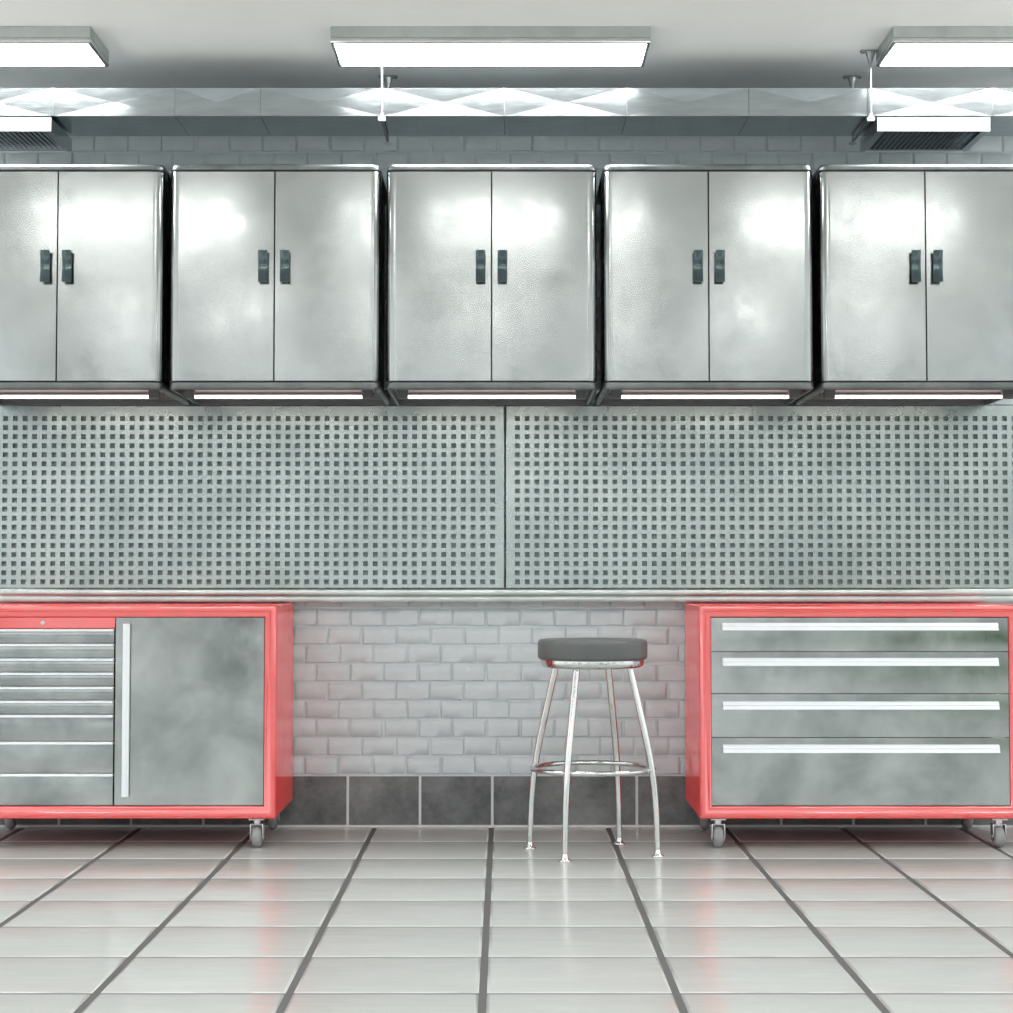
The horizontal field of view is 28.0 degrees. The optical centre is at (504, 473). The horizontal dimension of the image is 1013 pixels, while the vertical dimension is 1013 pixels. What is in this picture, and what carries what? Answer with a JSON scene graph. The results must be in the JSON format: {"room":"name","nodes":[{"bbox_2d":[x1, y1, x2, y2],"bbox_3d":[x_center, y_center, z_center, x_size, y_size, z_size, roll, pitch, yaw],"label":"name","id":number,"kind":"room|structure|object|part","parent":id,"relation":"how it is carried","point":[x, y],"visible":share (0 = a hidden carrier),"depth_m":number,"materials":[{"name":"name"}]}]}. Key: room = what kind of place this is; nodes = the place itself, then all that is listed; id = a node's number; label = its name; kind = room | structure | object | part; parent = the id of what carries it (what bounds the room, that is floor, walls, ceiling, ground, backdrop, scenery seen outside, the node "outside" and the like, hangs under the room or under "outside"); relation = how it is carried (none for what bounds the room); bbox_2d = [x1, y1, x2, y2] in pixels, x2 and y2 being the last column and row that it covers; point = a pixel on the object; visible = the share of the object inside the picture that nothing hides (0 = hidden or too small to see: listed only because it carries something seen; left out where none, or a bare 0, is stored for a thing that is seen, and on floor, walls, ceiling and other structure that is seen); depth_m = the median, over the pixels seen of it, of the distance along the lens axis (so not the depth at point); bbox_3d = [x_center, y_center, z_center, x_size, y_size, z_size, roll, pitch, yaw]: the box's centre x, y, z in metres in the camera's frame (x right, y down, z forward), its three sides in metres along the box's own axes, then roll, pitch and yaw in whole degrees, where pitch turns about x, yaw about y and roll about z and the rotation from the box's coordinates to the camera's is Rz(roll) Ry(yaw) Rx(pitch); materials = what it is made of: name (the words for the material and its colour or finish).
{"room":"auto repair garage","nodes":[
{"label":"auto repair garage","id":0,"kind":"room"},
{"bbox_2d":[0,827,1012,1012],"bbox_3d":[-0.010,1.181,2.791,8.420,0.080,10.692,0,-3,0],"label":"floor","id":1,"kind":"structure","parent":0,"point":[93,919],"depth_m":5.92,"materials":[{"name":"tile"}]},
{"bbox_2d":[0,603,293,846],"bbox_3d":[-1.427,0.944,7.765,1.174,0.890,0.625,0,-3,0],"label":"base cabinet","id":2,"kind":"object","parent":1,"relation":"on","point":[108,710],"visible":1,"depth_m":7.48,"materials":[{"name":"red metal"}]},
{"bbox_3d":[-1.705,1.168,7.477,0.526,0.106,0.019,0,-3,0],"label":"drawer","id":3,"kind":"part","parent":2,"relation":"part of","materials":[{"name":"metal"}]},
{"bbox_3d":[-1.705,1.110,7.472,0.526,0.010,0.031,0,-3,0],"label":"handle","id":4,"kind":"part","parent":2,"relation":"part of","materials":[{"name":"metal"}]},
{"bbox_3d":[-1.705,1.051,7.483,0.526,0.106,0.019,0,-3,0],"label":"drawer","id":5,"kind":"part","parent":2,"relation":"part of","materials":[{"name":"metal"}]},
{"bbox_3d":[-1.705,0.993,7.478,0.526,0.010,0.031,0,-3,0],"label":"handle","id":6,"kind":"part","parent":2,"relation":"part of","materials":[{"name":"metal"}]},
{"bbox_3d":[-1.705,0.943,7.488,0.526,0.088,0.019,0,-3,0],"label":"drawer","id":7,"kind":"part","parent":2,"relation":"part of","materials":[{"name":"metal"}]},
{"bbox_3d":[-1.705,0.894,7.483,0.526,0.010,0.031,0,-3,0],"label":"handle","id":8,"kind":"part","parent":2,"relation":"part of","materials":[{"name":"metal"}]},
{"bbox_3d":[-1.705,0.868,7.492,0.526,0.040,0.019,0,-3,0],"label":"drawer","id":9,"kind":"part","parent":2,"relation":"part of","materials":[{"name":"metal"}]},
{"bbox_3d":[-1.705,0.842,7.486,0.526,0.010,0.031,0,-3,0],"label":"handle","id":10,"kind":"part","parent":2,"relation":"part of","materials":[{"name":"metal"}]},
{"bbox_3d":[-1.705,0.816,7.494,0.526,0.040,0.019,0,-3,0],"label":"drawer","id":11,"kind":"part","parent":2,"relation":"part of","materials":[{"name":"metal"}]},
{"bbox_3d":[-1.705,0.791,7.488,0.526,0.010,0.031,0,-3,0],"label":"handle","id":12,"kind":"part","parent":2,"relation":"part of","materials":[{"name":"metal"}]},
{"bbox_3d":[-1.705,0.765,7.497,0.526,0.040,0.019,0,-3,0],"label":"drawer","id":13,"kind":"part","parent":2,"relation":"part of","materials":[{"name":"metal"}]},
{"bbox_3d":[-1.705,0.739,7.491,0.526,0.010,0.031,0,-3,0],"label":"handle","id":14,"kind":"part","parent":2,"relation":"part of","materials":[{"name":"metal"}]},
{"bbox_3d":[-1.705,0.713,7.500,0.526,0.040,0.019,0,-3,0],"label":"drawer","id":15,"kind":"part","parent":2,"relation":"part of","materials":[{"name":"metal"}]},
{"bbox_3d":[-1.705,0.687,7.494,0.526,0.010,0.031,0,-3,0],"label":"handle","id":16,"kind":"part","parent":2,"relation":"part of","materials":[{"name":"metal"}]},
{"bbox_3d":[-1.705,0.660,7.502,0.526,0.042,0.019,0,-3,0],"label":"drawer","id":17,"kind":"part","parent":2,"relation":"part of","materials":[{"name":"metal"}]},
{"bbox_3d":[-1.705,0.633,7.496,0.526,0.010,0.031,0,-3,0],"label":"handle","id":18,"kind":"part","parent":2,"relation":"part of","materials":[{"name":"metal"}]},
{"bbox_3d":[-1.705,0.606,7.505,0.526,0.043,0.019,0,-3,0],"label":"drawer","id":19,"kind":"part","parent":2,"relation":"part of","materials":[{"name":"metal"}]},
{"bbox_3d":[-1.705,0.579,7.499,0.526,0.010,0.031,0,-3,0],"label":"handle","id":20,"kind":"part","parent":2,"relation":"part of","materials":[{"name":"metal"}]},
{"bbox_3d":[-1.703,0.552,7.505,0.530,0.040,0.021,0,-3,0],"label":"lock panel","id":21,"kind":"part","parent":2,"relation":"part of","materials":[{"name":"red metal"}]},
{"bbox_3d":[-1.393,0.870,7.468,0.026,0.634,0.024,0,-3,0],"label":"handle","id":22,"kind":"part","parent":2,"relation":"part of","materials":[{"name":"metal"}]},
{"bbox_3d":[-1.161,0.876,7.490,0.549,0.690,0.020,0,-3,0],"label":"door","id":23,"kind":"part","parent":2,"relation":"part of","materials":[{"name":"metal"}]},
{"bbox_2d":[524,638,663,861],"bbox_3d":[0.319,0.983,7.338,0.456,0.770,0.456,1,-3,-19],"label":"bar stool","id":24,"kind":"object","parent":1,"relation":"on","point":[576,654],"visible":1,"depth_m":7.22,"materials":[{"name":"grey metal"}]},
{"bbox_3d":[0.142,1.033,7.420,0.126,0.663,0.025,-1,-3,25],"label":"leg","id":25,"kind":"part","parent":24,"relation":"part of","materials":[{"name":"silver metal"}]},
{"bbox_3d":[0.234,1.020,7.159,0.025,0.663,0.126,-1,-3,25],"label":"leg","id":26,"kind":"part","parent":24,"relation":"part of","materials":[{"name":"silver metal"}]},
{"bbox_3d":[0.319,0.636,7.355,0.397,0.076,0.397,0,-3,0],"label":"seat","id":27,"kind":"part","parent":24,"relation":"part of","materials":[{"name":"grey leather"}]},
{"bbox_3d":[0.404,1.037,7.513,0.025,0.663,0.126,-1,-3,25],"label":"leg","id":28,"kind":"part","parent":24,"relation":"part of","materials":[{"name":"silver metal"}]},
{"bbox_3d":[0.496,1.024,7.251,0.126,0.663,0.025,-1,-3,25],"label":"leg","id":29,"kind":"part","parent":24,"relation":"part of","materials":[{"name":"silver metal"}]},
{"bbox_2d":[685,603,1012,846],"bbox_3d":[1.311,0.944,7.764,1.188,0.890,0.627,0,-3,0],"label":"tool chest","id":30,"kind":"object","parent":1,"relation":"on","point":[793,710],"visible":1,"depth_m":7.48,"materials":[{"name":"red metal"}]},
{"bbox_3d":[1.311,0.595,7.505,1.096,0.124,0.019,0,-3,0],"label":"drawer","id":31,"kind":"part","parent":30,"relation":"part of","materials":[{"name":"metal"}]},
{"bbox_3d":[1.311,0.893,7.490,1.096,0.159,0.019,0,-3,0],"label":"drawer","id":32,"kind":"part","parent":30,"relation":"part of","materials":[{"name":"metal"}]},
{"bbox_3d":[1.311,0.735,7.498,1.096,0.152,0.019,0,-3,0],"label":"drawer","id":33,"kind":"part","parent":30,"relation":"part of","materials":[{"name":"metal"}]},
{"bbox_3d":[1.311,1.098,7.480,1.096,0.248,0.019,0,-3,0],"label":"drawer","id":34,"kind":"part","parent":30,"relation":"part of","materials":[{"name":"metal"}]},
{"bbox_3d":[1.312,0.694,7.479,1.015,0.028,0.032,0,-3,0],"label":"handle","id":35,"kind":"part","parent":30,"relation":"part of","materials":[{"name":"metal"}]},
{"bbox_3d":[1.312,0.565,7.485,1.015,0.028,0.032,0,-3,0],"label":"handle","id":36,"kind":"part","parent":30,"relation":"part of","materials":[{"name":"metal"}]},
{"bbox_3d":[1.312,1.012,7.463,1.015,0.029,0.032,0,-3,0],"label":"handle","id":37,"kind":"part","parent":30,"relation":"part of","materials":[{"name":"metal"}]},
{"bbox_3d":[1.312,0.854,7.471,1.015,0.028,0.032,0,-3,0],"label":"handle","id":38,"kind":"part","parent":30,"relation":"part of","materials":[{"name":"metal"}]},
{"bbox_2d":[0,135,1012,784],"bbox_3d":[0.000,-0.028,8.247,8.400,3.040,0.214,0,-3,0],"label":"wall","id":39,"kind":"structure","parent":0,"point":[380,688],"depth_m":8.11,"materials":[{"name":"brick"}]},
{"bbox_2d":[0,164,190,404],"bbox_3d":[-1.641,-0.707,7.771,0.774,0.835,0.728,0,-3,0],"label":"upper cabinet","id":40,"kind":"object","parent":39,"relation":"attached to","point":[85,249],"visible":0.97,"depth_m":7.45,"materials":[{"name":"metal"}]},
{"bbox_3d":[-1.835,-0.723,7.489,0.384,0.774,0.087,0,-3,0],"label":"door","id":41,"kind":"part","parent":40,"relation":"part of","materials":[{"name":"metal"}]},
{"bbox_3d":[-1.681,-0.757,7.429,0.035,0.117,0.039,0,-3,0],"label":"handle","id":42,"kind":"part","parent":40,"relation":"part of","materials":[{"name":"grey metal"}]},
{"bbox_3d":[-1.601,-0.757,7.429,0.035,0.117,0.039,0,-3,0],"label":"handle","id":43,"kind":"part","parent":40,"relation":"part of","materials":[{"name":"grey metal"}]},
{"bbox_2d":[0,390,164,398],"bbox_3d":[-1.641,-0.296,7.629,0.704,0.038,0.150,0,-3,0],"label":"tube light","id":44,"kind":"object","parent":40,"relation":"attached to","point":[4,394],"visible":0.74,"depth_m":7.62,"materials":[{"name":"plastic"}]},
{"bbox_3d":[-1.641,-0.313,7.630,0.704,0.004,0.150,0,-3,0],"label":"plate","id":45,"kind":"part","parent":44,"relation":"part of","materials":[{"name":"metal"}]},
{"bbox_2d":[148,390,159,398],"bbox_3d":[-1.308,-0.296,7.584,0.040,0.034,0.032,0,-3,0],"label":"socket","id":46,"kind":"object","parent":44,"relation":"attached to","point":[152,394],"depth_m":7.57,"materials":[{"name":"grey metal"}]},
{"bbox_3d":[-1.446,-0.723,7.489,0.384,0.774,0.087,0,-3,0],"label":"door","id":47,"kind":"part","parent":40,"relation":"part of","materials":[{"name":"metal"}]},
{"bbox_2d":[0,406,503,587],"bbox_3d":[-1.050,0.093,8.109,2.098,0.728,0.031,0,-3,0],"label":"pegboard","id":48,"kind":"object","parent":39,"relation":"attached to","point":[91,496],"visible":1,"depth_m":8.10,"materials":[{"name":"metal"}]},
{"bbox_2d":[170,164,389,404],"bbox_3d":[-0.844,-0.707,7.771,0.774,0.835,0.728,0,-3,0],"label":"upper cabinet","id":49,"kind":"object","parent":39,"relation":"attached to","point":[277,272],"visible":0.99,"depth_m":7.45,"materials":[{"name":"metal"}]},
{"bbox_3d":[-1.039,-0.723,7.489,0.384,0.774,0.087,0,-3,0],"label":"door","id":50,"kind":"part","parent":49,"relation":"part of","materials":[{"name":"metal"}]},
{"bbox_3d":[-0.884,-0.757,7.429,0.035,0.117,0.039,0,-3,0],"label":"handle","id":51,"kind":"part","parent":49,"relation":"part of","materials":[{"name":"grey metal"}]},
{"bbox_2d":[184,390,374,398],"bbox_3d":[-0.844,-0.296,7.629,0.704,0.038,0.150,0,-3,0],"label":"tube light","id":52,"kind":"object","parent":49,"relation":"attached to","point":[188,394],"visible":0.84,"depth_m":7.58,"materials":[{"name":"plastic"}]},
{"bbox_2d":[184,390,195,398],"bbox_3d":[-1.176,-0.296,7.584,0.040,0.034,0.032,0,-3,0],"label":"socket","id":53,"kind":"object","parent":52,"relation":"attached to","point":[188,394],"depth_m":7.57,"materials":[{"name":"grey metal"}]},
{"bbox_3d":[-0.844,-0.313,7.630,0.704,0.004,0.150,0,-3,0],"label":"plate","id":54,"kind":"part","parent":52,"relation":"part of","materials":[{"name":"metal"}]},
{"bbox_2d":[362,390,372,398],"bbox_3d":[-0.512,-0.296,7.584,0.040,0.034,0.032,0,-3,0],"label":"socket","id":55,"kind":"object","parent":52,"relation":"attached to","point":[366,394],"depth_m":7.57,"materials":[{"name":"grey metal"}]},
{"bbox_3d":[-0.804,-0.757,7.429,0.035,0.117,0.039,0,-3,0],"label":"handle","id":56,"kind":"part","parent":49,"relation":"part of","materials":[{"name":"grey metal"}]},
{"bbox_3d":[-0.649,-0.723,7.489,0.384,0.774,0.087,0,-3,0],"label":"door","id":57,"kind":"part","parent":49,"relation":"part of","materials":[{"name":"metal"}]},
{"bbox_2d":[386,164,596,404],"bbox_3d":[-0.048,-0.707,7.771,0.774,0.835,0.728,0,-3,0],"label":"upper cabinet","id":58,"kind":"object","parent":39,"relation":"attached to","point":[492,268],"visible":0.99,"depth_m":7.45,"materials":[{"name":"metal"}]},
{"bbox_3d":[-0.242,-0.723,7.489,0.384,0.774,0.087,0,-3,0],"label":"door","id":59,"kind":"part","parent":58,"relation":"part of","materials":[{"name":"metal"}]},
{"bbox_3d":[-0.087,-0.757,7.429,0.035,0.117,0.039,0,-3,0],"label":"handle","id":60,"kind":"part","parent":58,"relation":"part of","materials":[{"name":"grey metal"}]},
{"bbox_2d":[397,390,585,398],"bbox_3d":[-0.048,-0.296,7.629,0.704,0.038,0.150,0,-3,0],"label":"tube light","id":61,"kind":"object","parent":58,"relation":"attached to","point":[401,394],"visible":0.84,"depth_m":7.58,"materials":[{"name":"plastic"}]},
{"bbox_2d":[397,390,407,398],"bbox_3d":[-0.380,-0.296,7.584,0.040,0.034,0.032,0,-3,0],"label":"socket","id":62,"kind":"object","parent":61,"relation":"attached to","point":[401,394],"depth_m":7.57,"materials":[{"name":"grey metal"}]},
{"bbox_3d":[-0.048,-0.313,7.630,0.704,0.004,0.150,0,-3,0],"label":"plate","id":63,"kind":"part","parent":61,"relation":"part of","materials":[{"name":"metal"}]},
{"bbox_2d":[575,390,585,398],"bbox_3d":[0.284,-0.296,7.584,0.040,0.034,0.032,0,-3,0],"label":"socket","id":64,"kind":"object","parent":61,"relation":"attached to","point":[579,394],"depth_m":7.57,"materials":[{"name":"grey metal"}]},
{"bbox_3d":[-0.007,-0.757,7.429,0.035,0.117,0.039,0,-3,0],"label":"handle","id":65,"kind":"part","parent":58,"relation":"part of","materials":[{"name":"grey metal"}]},
{"bbox_3d":[0.147,-0.723,7.489,0.384,0.774,0.087,0,-3,0],"label":"door","id":66,"kind":"part","parent":58,"relation":"part of","materials":[{"name":"metal"}]},
{"bbox_2d":[0,776,1012,827],"bbox_3d":[-0.219,1.308,8.088,8.838,0.206,0.038,0,-3,0],"label":"baseboard","id":67,"kind":"structure","parent":39,"relation":"attached to","point":[318,801],"depth_m":8.07,"materials":[{"name":"tile"}]},
{"bbox_2d":[0,588,1012,601],"bbox_3d":[0.000,0.484,8.078,6.000,0.054,0.076,0,-3,0],"label":"countertop","id":68,"kind":"structure","parent":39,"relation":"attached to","point":[6,594],"depth_m":8.04,"materials":[{"name":"metal"}]},
{"bbox_2d":[595,164,813,404],"bbox_3d":[0.749,-0.707,7.771,0.774,0.835,0.728,0,-3,0],"label":"upper cabinet","id":69,"kind":"object","parent":39,"relation":"attached to","point":[707,269],"visible":0.99,"depth_m":7.45,"materials":[{"name":"metal"}]},
{"bbox_3d":[0.554,-0.723,7.489,0.384,0.774,0.087,0,-3,0],"label":"door","id":70,"kind":"part","parent":69,"relation":"part of","materials":[{"name":"metal"}]},
{"bbox_3d":[0.709,-0.757,7.429,0.035,0.117,0.039,0,-3,0],"label":"handle","id":71,"kind":"part","parent":69,"relation":"part of","materials":[{"name":"grey metal"}]},
{"bbox_2d":[609,390,799,398],"bbox_3d":[0.749,-0.296,7.629,0.704,0.038,0.150,0,-3,0],"label":"tube light","id":72,"kind":"object","parent":69,"relation":"attached to","point":[614,394],"visible":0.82,"depth_m":7.58,"materials":[{"name":"plastic"}]},
{"bbox_2d":[611,390,621,398],"bbox_3d":[0.417,-0.296,7.584,0.040,0.034,0.032,0,-3,0],"label":"socket","id":73,"kind":"object","parent":72,"relation":"attached to","point":[615,394],"depth_m":7.57,"materials":[{"name":"grey metal"}]},
{"bbox_3d":[0.749,-0.313,7.630,0.704,0.004,0.150,0,-3,0],"label":"plate","id":74,"kind":"part","parent":72,"relation":"part of","materials":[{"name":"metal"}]},
{"bbox_2d":[788,390,799,398],"bbox_3d":[1.081,-0.296,7.584,0.040,0.034,0.032,0,-3,0],"label":"socket","id":75,"kind":"object","parent":72,"relation":"attached to","point":[792,394],"depth_m":7.57,"materials":[{"name":"grey metal"}]},
{"bbox_3d":[0.789,-0.757,7.429,0.035,0.117,0.039,0,-3,0],"label":"handle","id":76,"kind":"part","parent":69,"relation":"part of","materials":[{"name":"grey metal"}]},
{"bbox_3d":[0.944,-0.723,7.489,0.384,0.774,0.087,0,-3,0],"label":"door","id":77,"kind":"part","parent":69,"relation":"part of","materials":[{"name":"metal"}]},
{"bbox_2d":[506,406,1012,587],"bbox_3d":[1.052,0.093,8.109,2.094,0.728,0.031,0,-3,0],"label":"pegboard","id":78,"kind":"object","parent":39,"relation":"attached to","point":[597,496],"visible":1,"depth_m":8.10,"materials":[{"name":"metal"}]},
{"bbox_2d":[794,164,1012,404],"bbox_3d":[1.546,-0.707,7.771,0.774,0.835,0.728,0,-3,0],"label":"upper cabinet","id":79,"kind":"object","parent":39,"relation":"attached to","point":[913,263],"visible":0.95,"depth_m":7.45,"materials":[{"name":"metal"}]},
{"bbox_3d":[1.351,-0.723,7.489,0.384,0.774,0.087,0,-3,0],"label":"door","id":80,"kind":"part","parent":79,"relation":"part of","materials":[{"name":"metal"}]},
{"bbox_2d":[819,390,1012,398],"bbox_3d":[1.546,-0.296,7.629,0.704,0.038,0.150,0,-3,0],"label":"tube light","id":81,"kind":"object","parent":79,"relation":"attached to","point":[826,394],"visible":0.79,"depth_m":7.58,"materials":[{"name":"plastic"}]},
{"bbox_2d":[823,390,834,398],"bbox_3d":[1.214,-0.296,7.584,0.040,0.034,0.032,0,-3,0],"label":"socket","id":82,"kind":"object","parent":81,"relation":"attached to","point":[827,394],"depth_m":7.57,"materials":[{"name":"grey metal"}]},
{"bbox_3d":[1.546,-0.313,7.630,0.704,0.004,0.150,0,-3,0],"label":"plate","id":83,"kind":"part","parent":81,"relation":"part of","materials":[{"name":"metal"}]},
{"bbox_2d":[1001,390,1012,398],"bbox_3d":[1.877,-0.296,7.584,0.040,0.034,0.032,0,-3,0],"label":"socket","id":84,"kind":"object","parent":81,"relation":"attached to","point":[1005,394],"depth_m":7.57,"materials":[{"name":"grey metal"}]},
{"bbox_3d":[1.506,-0.757,7.429,0.035,0.117,0.039,0,-3,0],"label":"handle","id":85,"kind":"part","parent":79,"relation":"part of","materials":[{"name":"grey metal"}]},
{"bbox_3d":[1.585,-0.757,7.429,0.035,0.117,0.039,0,-3,0],"label":"handle","id":86,"kind":"part","parent":79,"relation":"part of","materials":[{"name":"grey metal"}]},
{"bbox_3d":[1.740,-0.723,7.489,0.384,0.774,0.087,0,-3,0],"label":"door","id":87,"kind":"part","parent":79,"relation":"part of","materials":[{"name":"metal"}]},
{"bbox_2d":[0,0,1012,88],"bbox_3d":[0.000,-1.862,3.018,8.400,0.100,10.842,0,-3,0],"label":"ceiling","id":88,"kind":"structure","parent":0,"point":[260,44],"depth_m":7.38,"materials":[{"name":"paint"}]},
{"bbox_2d":[0,26,108,66],"bbox_3d":[-2.053,-1.560,7.430,1.146,0.062,0.346,0,-3,0],"label":"ceiling light","id":89,"kind":"object","parent":88,"relation":"attached to","point":[20,46],"visible":1,"depth_m":7.34,"materials":[{"name":"white"}]},
{"bbox_2d":[0,44,103,65],"bbox_3d":[-2.053,-1.536,7.429,1.118,0.009,0.318,0,-3,0],"label":"diffuser","id":90,"kind":"object","parent":89,"relation":"attached to","point":[10,54],"depth_m":7.44,"materials":[{"name":"white plastic"}]},
{"bbox_2d":[378,66,397,145],"bbox_3d":[-0.458,-1.435,7.782,0.074,0.276,0.430,0,-3,0],"label":"hanger","id":91,"kind":"object","parent":88,"relation":"hanging from","point":[387,78],"visible":0.7,"depth_m":7.77,"materials":[{"name":"metal"}]},
{"bbox_3d":[-0.458,-1.429,7.586,0.008,0.217,0.008,0,-3,0],"label":"rod","id":92,"kind":"part","parent":91,"relation":"part of","materials":[{"name":"metal"}]},
{"bbox_3d":[-0.458,-1.558,7.985,0.074,0.011,0.024,0,-3,0],"label":"ceiling plate","id":93,"kind":"part","parent":91,"relation":"part of","materials":[{"name":"metal"}]},
{"bbox_2d":[0,88,1012,135],"bbox_3d":[0.069,-1.384,7.784,6.265,0.106,0.350,0,-3,0],"label":"air duct","id":94,"kind":"object","parent":91,"relation":"hanging from","point":[78,111],"visible":0.96,"depth_m":7.61,"materials":[{"name":"metal"}]},
{"bbox_2d":[0,117,71,152],"bbox_3d":[-1.903,-1.292,7.764,0.421,0.056,0.378,0,-3,0],"label":"air vent","id":95,"kind":"object","parent":94,"relation":"attached to","point":[17,134],"visible":1,"depth_m":7.72,"materials":[{"name":"metal"}]},
{"bbox_3d":[-1.903,-1.303,7.580,0.421,0.052,0.008,0,-3,0],"label":"plate","id":96,"kind":"part","parent":95,"relation":"part of","materials":[{"name":"white metal"}]},
{"bbox_2d":[860,117,989,152],"bbox_3d":[1.602,-1.292,7.764,0.421,0.056,0.378,0,-3,0],"label":"air vent","id":97,"kind":"object","parent":94,"relation":"attached to","point":[886,134],"visible":1,"depth_m":7.71,"materials":[{"name":"metal"}]},
{"bbox_3d":[1.602,-1.303,7.580,0.421,0.052,0.008,0,-3,0],"label":"plate","id":98,"kind":"part","parent":97,"relation":"part of","materials":[{"name":"white metal"}]},
{"bbox_2d":[330,26,650,66],"bbox_3d":[-0.050,-1.560,7.430,1.146,0.062,0.346,0,-3,0],"label":"ceiling light","id":99,"kind":"object","parent":88,"relation":"attached to","point":[353,46],"visible":1,"depth_m":7.31,"materials":[{"name":"metal"}]},
{"bbox_2d":[335,44,645,65],"bbox_3d":[-0.050,-1.536,7.429,1.118,0.009,0.318,0,-3,0],"label":"diffuser","id":100,"kind":"object","parent":99,"relation":"attached to","point":[345,54],"depth_m":7.42,"materials":[{"name":"white plastic"}]},
{"bbox_2d":[842,50,876,145],"bbox_3d":[1.368,-1.435,7.782,0.074,0.276,0.430,0,-3,0],"label":"hanger","id":101,"kind":"object","parent":88,"relation":"hanging from","point":[870,54],"visible":0.98,"depth_m":7.59,"materials":[{"name":"metal"}]},
{"bbox_3d":[1.368,-1.558,7.985,0.074,0.011,0.024,0,-3,0],"label":"ceiling plate","id":102,"kind":"part","parent":101,"relation":"part of","materials":[{"name":"metal"}]},
{"bbox_3d":[1.368,-1.577,7.593,0.074,0.011,0.024,0,-3,0],"label":"ceiling plate","id":103,"kind":"part","parent":101,"relation":"part of","materials":[{"name":"metal"}]},
{"bbox_3d":[1.368,-1.429,7.586,0.008,0.217,0.008,0,-3,0],"label":"rod","id":104,"kind":"part","parent":101,"relation":"part of","materials":[{"name":"metal"}]},
{"bbox_2d":[876,26,1012,66],"bbox_3d":[1.963,-1.560,7.430,1.146,0.062,0.346,0,-3,0],"label":"ceiling light","id":105,"kind":"object","parent":88,"relation":"attached to","point":[903,46],"visible":1,"depth_m":7.34,"materials":[{"name":"white"}]},
{"bbox_2d":[881,44,1012,65],"bbox_3d":[1.963,-1.536,7.429,1.118,0.009,0.318,0,-3,0],"label":"diffuser","id":106,"kind":"object","parent":105,"relation":"attached to","point":[891,54],"depth_m":7.44,"materials":[{"name":"white plastic"}]}
]}

